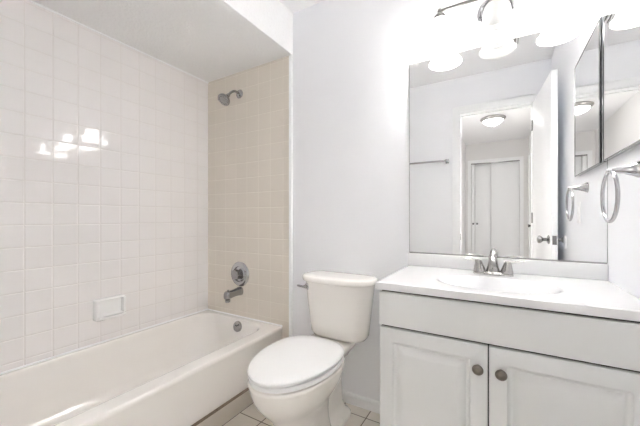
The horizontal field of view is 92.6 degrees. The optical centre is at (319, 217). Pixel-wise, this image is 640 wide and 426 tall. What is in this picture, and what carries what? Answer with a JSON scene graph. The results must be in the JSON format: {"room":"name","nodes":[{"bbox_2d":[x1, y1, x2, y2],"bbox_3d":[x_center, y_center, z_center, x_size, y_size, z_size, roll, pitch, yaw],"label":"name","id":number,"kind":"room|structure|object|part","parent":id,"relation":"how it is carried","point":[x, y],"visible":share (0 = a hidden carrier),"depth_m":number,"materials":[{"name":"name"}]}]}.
{"room":"bathroom","nodes":[
{"label":"bathroom","id":0,"kind":"room"},
{"bbox_2d":[0,0,207,372],"bbox_3d":[-1.338,-0.128,1.772,0.100,2.445,1.810,0,0,31],"label":"wall","id":1,"kind":"structure","parent":0,"point":[104,142],"depth_m":1.73,"materials":[{"name":"tile"}]},
{"bbox_2d":[93,294,125,321],"bbox_3d":[-1.221,0.529,1.793,0.078,0.124,0.162,0,0,31],"label":"soap dish","id":2,"kind":"object","parent":1,"relation":"attached to","point":[110,307],"visible":1,"depth_m":1.79,"materials":[{"name":"white ceramic"}]},
{"bbox_2d":[27,0,208,82],"bbox_3d":[-1.289,-1.071,1.749,0.006,0.008,1.580,0,0,31],"label":"trim","id":3,"kind":"structure","parent":1,"relation":"attached to","point":[31,1],"depth_m":1.80,"materials":[{"name":"white tile"}]},
{"bbox_2d":[0,309,281,374],"bbox_3d":[-0.973,0.727,1.563,0.741,0.013,1.579,0,0,31],"label":"trim","id":4,"kind":"structure","parent":1,"relation":"attached to","point":[7,371],"depth_m":1.85,"materials":[{"name":"white paint"}]},
{"bbox_2d":[32,0,292,81],"bbox_3d":[-0.936,-1.212,1.546,0.820,0.274,1.590,0,0,31],"label":"ceiling","id":5,"kind":"structure","parent":0,"point":[208,40],"depth_m":1.77,"materials":[{"name":"white paint"}]},
{"bbox_2d":[222,402,379,425],"bbox_3d":[-0.273,1.120,1.143,2.573,0.050,1.810,0,0,31],"label":"floor","id":6,"kind":"structure","parent":0,"point":[250,416],"depth_m":1.67,"materials":[{"name":"tile"}]},
{"bbox_2d":[0,310,281,425],"bbox_3d":[-0.972,0.910,1.562,0.742,0.367,1.578,0,0,31],"label":"bathtub","id":7,"kind":"object","parent":6,"relation":"on","point":[177,372],"visible":0.98,"depth_m":1.62,"materials":[{"name":"white ceramic"}]},
{"bbox_3d":[-0.586,0.773,2.177,0.074,0.074,0.032,0,0,31],"label":"overflow plate","id":8,"kind":"part","parent":7,"relation":"part of","materials":[{"name":"silver metal"}]},
{"bbox_2d":[247,270,377,425],"bbox_3d":[-0.030,0.709,1.499,0.439,0.772,0.738,0,0,31],"label":"toilet","id":9,"kind":"object","parent":6,"relation":"on","point":[293,380],"visible":1,"depth_m":1.47,"materials":[{"name":"white ceramic"}]},
{"bbox_3d":[-0.114,0.646,1.415,0.376,0.022,0.509,0,0,31],"label":"seat lid","id":10,"kind":"part","parent":9,"relation":"part of","materials":[{"name":"white plastic"}]},
{"bbox_3d":[-0.114,0.673,1.415,0.374,0.019,0.500,0,0,31],"label":"seat","id":11,"kind":"part","parent":9,"relation":"part of","materials":[{"name":"white plastic"}]},
{"bbox_3d":[0.100,0.340,1.717,0.439,0.034,0.230,0,0,31],"label":"tank lid","id":12,"kind":"part","parent":9,"relation":"part of","materials":[{"name":"white ceramic"}]},
{"bbox_3d":[0.102,0.515,1.721,0.408,0.316,0.204,0,0,31],"label":"tank","id":13,"kind":"part","parent":9,"relation":"part of","materials":[{"name":"white ceramic"}]},
{"bbox_2d":[379,290,639,425],"bbox_3d":[0.688,0.688,1.208,0.784,0.814,0.518,0,0,31],"label":"vanity cabinet","id":14,"kind":"object","parent":6,"relation":"on","point":[444,361],"visible":0.98,"depth_m":1.00,"materials":[{"name":"white wood"}]},
{"bbox_3d":[0.402,0.710,1.124,0.375,0.560,0.018,0,0,31],"label":"door","id":15,"kind":"part","parent":14,"relation":"part of","materials":[{"name":"white wood"}]},
{"bbox_3d":[0.527,0.505,1.021,0.035,0.035,0.032,0,0,31],"label":"knob","id":16,"kind":"part","parent":14,"relation":"part of","materials":[{"name":"grey metal"}]},
{"bbox_3d":[0.584,0.505,0.987,0.035,0.035,0.032,0,0,31],"label":"knob","id":17,"kind":"part","parent":14,"relation":"part of","materials":[{"name":"grey metal"}]},
{"bbox_2d":[375,253,639,321],"bbox_3d":[0.687,0.285,1.218,0.794,0.197,0.502,0,0,31],"label":"sink","id":18,"kind":"object","parent":14,"relation":"in","point":[567,287],"visible":0.87,"depth_m":1.19,"materials":[{"name":"white stone"}]},
{"bbox_2d":[463,253,524,276],"bbox_3d":[0.747,0.203,1.323,0.236,0.096,0.134,0,0,31],"label":"faucet","id":19,"kind":"object","parent":18,"relation":"on","point":[492,268],"visible":1,"depth_m":1.33,"materials":[{"name":"silver metal"}]},
{"bbox_3d":[0.721,0.215,1.380,0.051,0.056,0.051,0,0,31],"label":"handle","id":20,"kind":"part","parent":19,"relation":"part of","materials":[{"name":"silver metal"}]},
{"bbox_3d":[0.746,0.198,1.321,0.044,0.087,0.129,0,0,31],"label":"spout","id":21,"kind":"part","parent":19,"relation":"part of","materials":[{"name":"silver metal"}]},
{"bbox_3d":[0.765,0.244,1.354,0.156,0.013,0.062,0,0,31],"label":"plate","id":22,"kind":"part","parent":19,"relation":"part of","materials":[{"name":"silver metal"}]},
{"bbox_3d":[0.810,0.215,1.327,0.051,0.056,0.051,0,0,31],"label":"handle","id":23,"kind":"part","parent":19,"relation":"part of","materials":[{"name":"silver metal"}]},
{"bbox_3d":[0.576,0.356,1.022,0.782,0.130,0.018,0,0,31],"label":"false drawer","id":24,"kind":"part","parent":14,"relation":"part of","materials":[{"name":"white wood"}]},
{"bbox_3d":[0.739,0.710,0.924,0.400,0.560,0.018,0,0,31],"label":"door","id":25,"kind":"part","parent":14,"relation":"part of","materials":[{"name":"white wood"}]},
{"bbox_2d":[279,0,323,12],"bbox_3d":[0.118,-1.375,0.912,1.665,0.050,1.810,0,0,31],"label":"ceiling","id":26,"kind":"structure","parent":0,"point":[294,6],"depth_m":1.93,"materials":[{"name":"white paint"}]},
{"bbox_2d":[208,0,606,401],"bbox_3d":[0.202,-0.128,1.849,2.473,2.445,0.110,0,0,31],"label":"wall","id":27,"kind":"structure","parent":0,"point":[352,59],"depth_m":1.90,"materials":[{"name":"white paint"}]},
{"bbox_2d":[191,388,248,425],"bbox_3d":[-0.661,0.999,1.379,0.016,0.005,1.578,0,0,31],"label":"trim","id":28,"kind":"structure","parent":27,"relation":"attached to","point":[246,389],"depth_m":1.61,"materials":[{"name":"brown"}]},
{"bbox_2d":[197,390,252,425],"bbox_3d":[-0.659,1.048,1.377,0.013,0.093,1.578,0,0,31],"label":"trim","id":29,"kind":"structure","parent":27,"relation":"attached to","point":[239,404],"depth_m":1.65,"materials":[{"name":"beige tile"}]},
{"bbox_2d":[218,90,242,105],"bbox_3d":[-0.644,-0.865,2.177,0.099,0.156,0.186,0,0,31],"label":"shower head","id":30,"kind":"object","parent":27,"relation":"attached to","point":[224,99],"visible":1,"depth_m":2.14},
{"bbox_2d":[224,287,242,302],"bbox_3d":[-0.622,0.548,2.190,0.060,0.087,0.142,0,0,31],"label":"tub spout","id":31,"kind":"object","parent":27,"relation":"attached to","point":[228,294],"visible":1,"depth_m":2.16,"materials":[{"name":"silver metal"}]},
{"bbox_2d":[231,262,248,285],"bbox_3d":[-0.602,0.413,2.225,0.180,0.180,0.061,0,0,31],"label":"tub valve","id":32,"kind":"object","parent":27,"relation":"attached to","point":[239,271],"visible":1,"depth_m":2.22,"materials":[{"name":"silver metal"}]},
{"bbox_3d":[-0.605,0.413,2.220,0.079,0.079,0.049,0,0,31],"label":"valve knob","id":33,"kind":"part","parent":32,"relation":"part of","materials":[{"name":"silver metal"}]},
{"bbox_2d":[289,55,292,336],"bbox_3d":[-0.194,0.010,2.022,0.024,2.170,0.016,0,0,31],"label":"trim","id":34,"kind":"structure","parent":27,"relation":"attached to","point":[290,56],"depth_m":2.01,"materials":[{"name":"white paint"}]},
{"bbox_2d":[342,390,379,413],"bbox_3d":[0.148,1.064,1.822,0.766,0.062,0.012,0,0,31],"label":"baseboard","id":35,"kind":"structure","parent":27,"relation":"attached to","point":[366,403],"depth_m":1.76,"materials":[{"name":"white paint"}]},
{"bbox_2d":[422,0,477,56],"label":"vanity light","id":36,"kind":"object","parent":27,"relation":"attached to","point":[441,41],"depth_m":1.45,"materials":[{"name":"white glass"}]},
{"bbox_3d":[0.575,-0.882,1.471,0.161,0.134,0.161,0,0,31],"label":"lamp shade","id":37,"kind":"part","parent":36,"relation":"part of","materials":[{"name":"white glass"}]},
{"bbox_3d":[0.575,-0.886,1.471,0.058,0.107,0.058,0,0,31],"label":"bulb","id":38,"kind":"part","parent":36,"relation":"part of","materials":[{"name":"white glass"}]},
{"bbox_2d":[476,0,518,42],"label":"vanity light","id":39,"kind":"object","parent":27,"relation":"attached to","point":[496,22],"depth_m":1.35,"materials":[{"name":"white glass"}]},
{"bbox_3d":[0.780,-0.886,1.350,0.058,0.107,0.058,0,0,31],"label":"bulb","id":40,"kind":"part","parent":39,"relation":"part of","materials":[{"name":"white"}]},
{"bbox_3d":[0.780,-0.882,1.350,0.161,0.134,0.161,0,0,31],"label":"lamp shade","id":41,"kind":"part","parent":39,"relation":"part of","materials":[{"name":"white glass"}]},
{"bbox_2d":[408,253,607,280],"bbox_3d":[0.810,0.218,1.426,0.794,0.065,0.018,0,0,31],"label":"backsplash","id":42,"kind":"structure","parent":27,"relation":"attached to","point":[593,271],"depth_m":1.35,"materials":[{"name":"white stone"}]},
{"bbox_2d":[409,16,607,263],"bbox_3d":[0.816,-0.315,1.429,0.789,1.001,0.008,0,0,31],"label":"wall mirror","id":43,"kind":"object","parent":27,"relation":"attached to","point":[505,137],"visible":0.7,"depth_m":1.39,"materials":[{"name":"clear glass"}]},
{"bbox_2d":[607,0,639,298],"bbox_3d":[0.766,-0.128,0.471,0.100,2.445,1.710,0,0,31],"label":"wall","id":44,"kind":"structure","parent":0,"point":[623,263],"depth_m":1.05,"materials":[{"name":"white paint"}]},
{"bbox_2d":[600,161,639,222],"bbox_3d":[0.954,-0.079,0.964,0.078,0.194,0.171,0,0,31],"label":"towel ring","id":45,"kind":"object","parent":44,"relation":"attached to","point":[633,169],"visible":1,"depth_m":0.95,"materials":[{"name":"silver metal"}]},
{"bbox_3d":[0.954,-0.150,0.964,0.078,0.052,0.052,0,0,31],"label":"post","id":46,"kind":"part","parent":45,"relation":"part of","materials":[{"name":"silver metal"}]},
{"bbox_2d":[602,0,639,161],"bbox_3d":[1.012,-0.522,1.006,0.021,0.596,0.502,0,0,31],"label":"medicine cabinet","id":47,"kind":"object","parent":44,"relation":"attached to","point":[620,18],"visible":1,"depth_m":1.04,"materials":[{"name":"silver metal"}]}
]}

